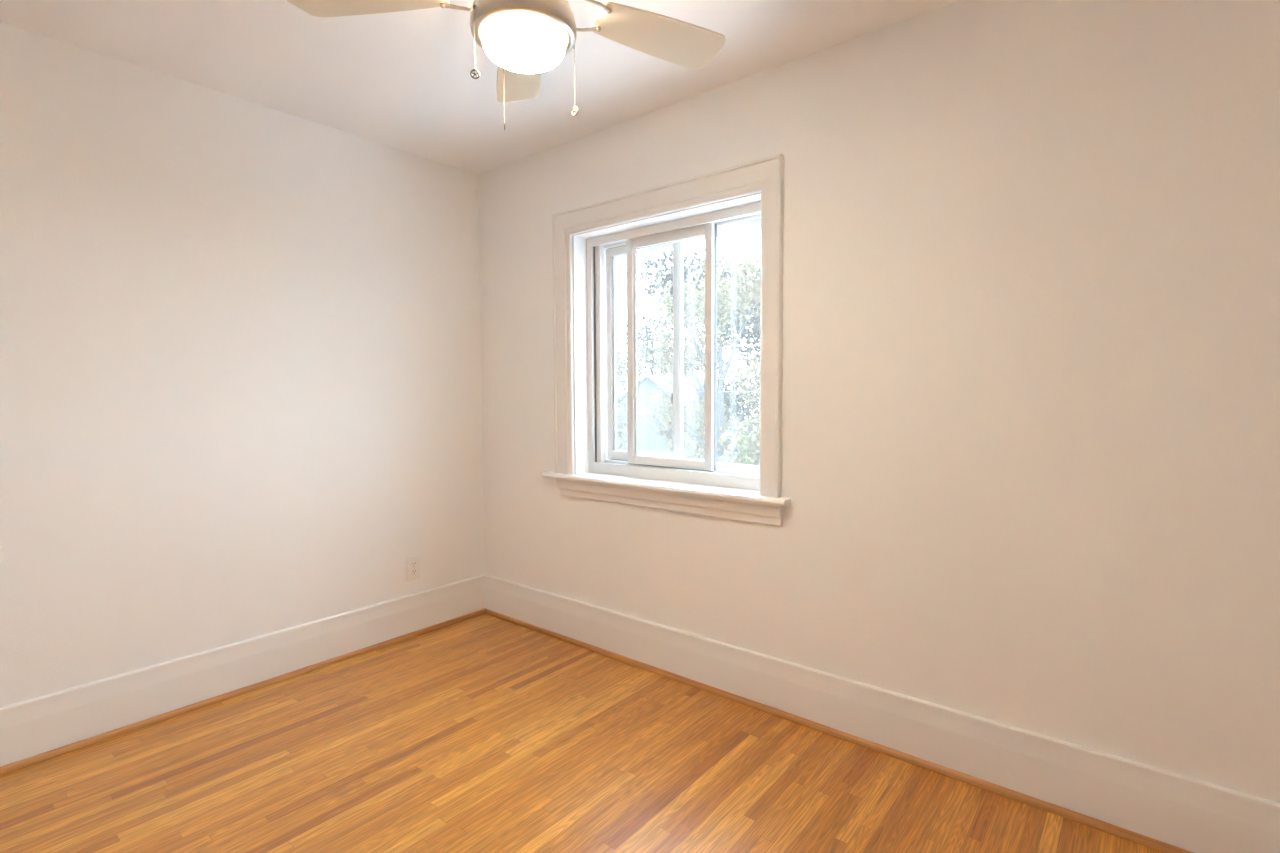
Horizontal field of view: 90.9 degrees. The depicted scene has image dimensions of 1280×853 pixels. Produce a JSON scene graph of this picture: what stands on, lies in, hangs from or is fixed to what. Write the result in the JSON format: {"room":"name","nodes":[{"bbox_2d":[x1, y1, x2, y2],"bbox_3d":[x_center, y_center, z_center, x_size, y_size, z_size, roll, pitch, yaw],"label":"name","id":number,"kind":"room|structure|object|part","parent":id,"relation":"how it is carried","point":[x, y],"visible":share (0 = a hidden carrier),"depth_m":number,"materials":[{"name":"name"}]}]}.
{"room":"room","nodes":[
{"label":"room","id":0,"kind":"room"},
{"bbox_2d":[0,22,484,706],"bbox_3d":[-1.764,-0.112,2.572,0.150,2.440,3.200,2,4,39],"label":"wall","id":1,"kind":"structure","parent":0,"point":[241,360],"depth_m":2.50,"materials":[{"name":"white paint"}]},
{"bbox_2d":[0,574,484,766],"bbox_3d":[-1.740,1.004,2.521,0.022,0.207,2.750,2,4,39],"label":"baseboard","id":2,"kind":"structure","parent":1,"relation":"attached to","point":[41,724],"depth_m":2.53,"materials":[{"name":"white wood"}]},
{"bbox_2d":[0,609,484,774],"bbox_3d":[-1.733,1.102,2.507,0.014,0.021,2.728,2,4,39],"label":"trim","id":3,"kind":"structure","parent":1,"relation":"attached to","point":[19,764],"depth_m":2.52,"materials":[{"name":"brown wood"}]},
{"bbox_2d":[406,554,420,580],"bbox_3d":[-1.160,0.724,3.230,0.009,0.126,0.076,2,4,39],"label":"wall socket","id":4,"kind":"object","parent":1,"relation":"attached to","point":[413,562],"visible":1,"depth_m":3.23,"materials":[{"name":"white plastic"}]},
{"bbox_2d":[411,561,416,566],"bbox_3d":[-1.158,0.704,3.228,0.004,0.029,0.033,2,4,39],"label":"receptacle","id":5,"kind":"object","parent":4,"relation":"attached to","point":[413,563],"depth_m":3.23,"materials":[{"name":"white plastic"}]},
{"bbox_2d":[0,0,958,173],"bbox_3d":[-0.336,-1.332,1.334,3.850,0.120,3.200,2,4,39],"label":"ceiling","id":6,"kind":"structure","parent":0,"point":[402,80],"depth_m":2.25,"materials":[{"name":"white paint"}]},
{"bbox_2d":[287,0,725,129],"bbox_3d":[-0.253,-1.016,1.468,1.063,0.527,1.100,2,4,39],"label":"ceiling fan","id":7,"kind":"object","parent":6,"relation":"hanging from","point":[526,39],"visible":1,"depth_m":1.55,"materials":[{"name":"white wood"}]},
{"bbox_3d":[-0.655,-1.031,1.531,0.368,0.037,0.136,0,3,6],"label":"blade","id":8,"kind":"part","parent":7,"relation":"part of","materials":[{"name":"beige wood"}]},
{"bbox_3d":[-0.366,-0.876,1.426,0.022,0.144,0.004,-3,4,-40],"label":"pull chain","id":9,"kind":"part","parent":7,"relation":"part of","materials":[{"name":"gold metal"}]},
{"bbox_3d":[-0.357,-1.051,1.864,0.136,0.037,0.368,-1,3,-12],"label":"blade","id":10,"kind":"part","parent":7,"relation":"part of","materials":[{"name":"beige wood"}]},
{"bbox_3d":[-0.276,-0.905,1.500,0.198,0.075,0.198,2,4,39],"label":"lamp shade","id":11,"kind":"part","parent":7,"relation":"part of","materials":[{"name":"white glass"}]},
{"bbox_3d":[-0.170,-0.867,1.555,0.022,0.149,0.004,-2,4,-27],"label":"pull chain","id":12,"kind":"part","parent":7,"relation":"part of","materials":[{"name":"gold metal"}]},
{"bbox_3d":[0.052,-1.043,1.684,0.368,0.037,0.136,-2,4,-30],"label":"blade","id":13,"kind":"part","parent":7,"relation":"part of","materials":[{"name":"beige wood"}]},
{"bbox_2d":[0,613,1162,852],"bbox_3d":[-0.325,1.224,1.475,3.850,0.120,3.200,2,4,39],"label":"floor","id":14,"kind":"structure","parent":0,"point":[483,733],"depth_m":2.02,"materials":[{"name":"brown wood"}]},
{"bbox_2d":[478,0,1279,802],"bbox_3d":[0.644,-0.118,2.479,3.700,2.440,0.300,2,4,39],"label":"wall","id":15,"kind":"structure","parent":0,"point":[1031,358],"depth_m":1.92,"materials":[{"name":"white paint"}]},
{"bbox_2d":[542,154,790,526],"bbox_3d":[0.162,-0.337,2.887,1.321,1.382,0.458,2,4,39],"label":"window","id":16,"kind":"structure","parent":15,"relation":"in","point":[587,240],"depth_m":2.84,"materials":[{"name":"white wood"}]},
{"bbox_3d":[-0.376,-0.401,3.084,0.114,1.272,0.028,2,4,39],"label":"casing leg","id":17,"kind":"part","parent":16,"relation":"part of","materials":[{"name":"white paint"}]},
{"bbox_3d":[0.015,-0.350,3.010,0.449,1.038,0.036,2,4,39],"label":"sash","id":18,"kind":"part","parent":16,"relation":"part of","materials":[{"name":"white plastic"}]},
{"bbox_3d":[0.069,0.261,2.802,1.321,0.024,0.156,2,4,39],"label":"sill","id":19,"kind":"part","parent":16,"relation":"part of","materials":[{"name":"white paint"}]},
{"bbox_3d":[0.131,-0.345,2.854,0.477,1.059,0.028,2,4,39],"label":"sash","id":20,"kind":"part","parent":16,"relation":"part of","materials":[{"name":"white plastic"}]},
{"bbox_3d":[0.181,-0.335,2.877,1.043,1.171,0.170,2,4,39],"label":"frame","id":21,"kind":"part","parent":16,"relation":"part of","materials":[{"name":"white plastic"}]},
{"bbox_3d":[0.493,-0.366,2.375,0.084,1.272,0.028,2,4,39],"label":"casing leg","id":22,"kind":"part","parent":16,"relation":"part of","materials":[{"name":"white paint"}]},
{"bbox_2d":[485,608,1193,852],"bbox_3d":[0.486,1.096,2.447,3.528,0.021,0.014,2,4,39],"label":"trim","id":23,"kind":"structure","parent":15,"relation":"attached to","point":[1123,833],"depth_m":2.14,"materials":[{"name":"brown wood"}]},
{"bbox_2d":[485,574,1279,852],"bbox_3d":[0.489,0.998,2.463,3.550,0.207,0.022,2,4,39],"label":"baseboard","id":24,"kind":"structure","parent":15,"relation":"attached to","point":[1178,810],"depth_m":2.04,"materials":[{"name":"white wood"}]},
{"label":"outside","id":25,"kind":"structure","parent":0,"visible":0},
{"bbox_2d":[687,420,758,455],"bbox_3d":[29.852,2.292,41.386,120.000,0.300,82.800,2,4,39],"label":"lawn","id":26,"kind":"structure","parent":25,"point":[746,420],"depth_m":54.48,"materials":[{"name":"green plant"}]},
{"bbox_2d":[616,338,642,449],"bbox_3d":[-1.961,-0.131,18.721,4.203,7.311,3.859,-2,3,-23],"label":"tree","id":27,"kind":"object","parent":26,"relation":"on","point":[622,434],"visible":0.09,"depth_m":18.63,"materials":[{"name":"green plant"}]},
{"bbox_2d":[617,374,730,454],"bbox_3d":[2.773,-1.060,48.898,6.800,5.800,7.500,2,4,39],"label":"house","id":28,"kind":"structure","parent":26,"relation":"on","point":[648,439],"depth_m":46.32,"materials":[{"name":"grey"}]},
{"bbox_2d":[620,268,730,375],"bbox_3d":[4.066,-8.104,67.336,13.044,17.836,11.547,2,4,39],"label":"tree","id":29,"kind":"object","parent":26,"relation":"on","point":[647,334],"visible":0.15,"depth_m":66.31,"materials":[{"name":"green plant"}]},
{"bbox_2d":[638,249,759,458],"bbox_3d":[3.642,-3.537,34.747,7.414,12.309,7.142,1,3,15],"label":"tree","id":30,"kind":"object","parent":26,"relation":"on","point":[754,320],"visible":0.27,"depth_m":33.37,"materials":[{"name":"green plant"}]},
{"bbox_2d":[639,252,760,465],"bbox_3d":[1.983,-0.252,15.659,4.025,7.866,3.700,1,3,22],"label":"tree","id":31,"kind":"object","parent":26,"relation":"on","point":[724,435],"visible":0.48,"depth_m":15.31,"materials":[{"name":"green plant"}]},
{"bbox_2d":[741,437,749,464],"bbox_3d":[1.913,2.052,11.556,1.142,3.747,1.182,2,4,39],"label":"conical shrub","id":32,"kind":"object","parent":26,"relation":"on","point":[745,450],"visible":0.02,"depth_m":11.49,"materials":[{"name":"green plant"}]},
{"bbox_2d":[737,270,759,375],"bbox_3d":[15.569,-8.170,58.208,13.146,18.872,13.234,2,4,39],"label":"tree","id":33,"kind":"object","parent":26,"relation":"on","point":[756,350],"visible":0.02,"depth_m":57.70,"materials":[{"name":"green plant"}]},
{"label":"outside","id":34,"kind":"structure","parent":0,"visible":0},
{"bbox_2d":[616,375,743,376],"bbox_3d":[3.917,-0.882,9.390,18.000,0.149,0.009,2,4,39],"label":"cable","id":35,"kind":"object","parent":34,"point":[717,375],"visible":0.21,"depth_m":12.26,"materials":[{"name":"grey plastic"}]},
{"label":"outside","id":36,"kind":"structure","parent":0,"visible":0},
{"bbox_2d":[663,391,757,391],"bbox_3d":[3.918,-0.578,9.407,18.000,0.118,0.009,2,4,39],"label":"cable","id":37,"kind":"object","parent":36,"point":[663,391],"visible":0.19,"depth_m":11.39,"materials":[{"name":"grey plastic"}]}
]}

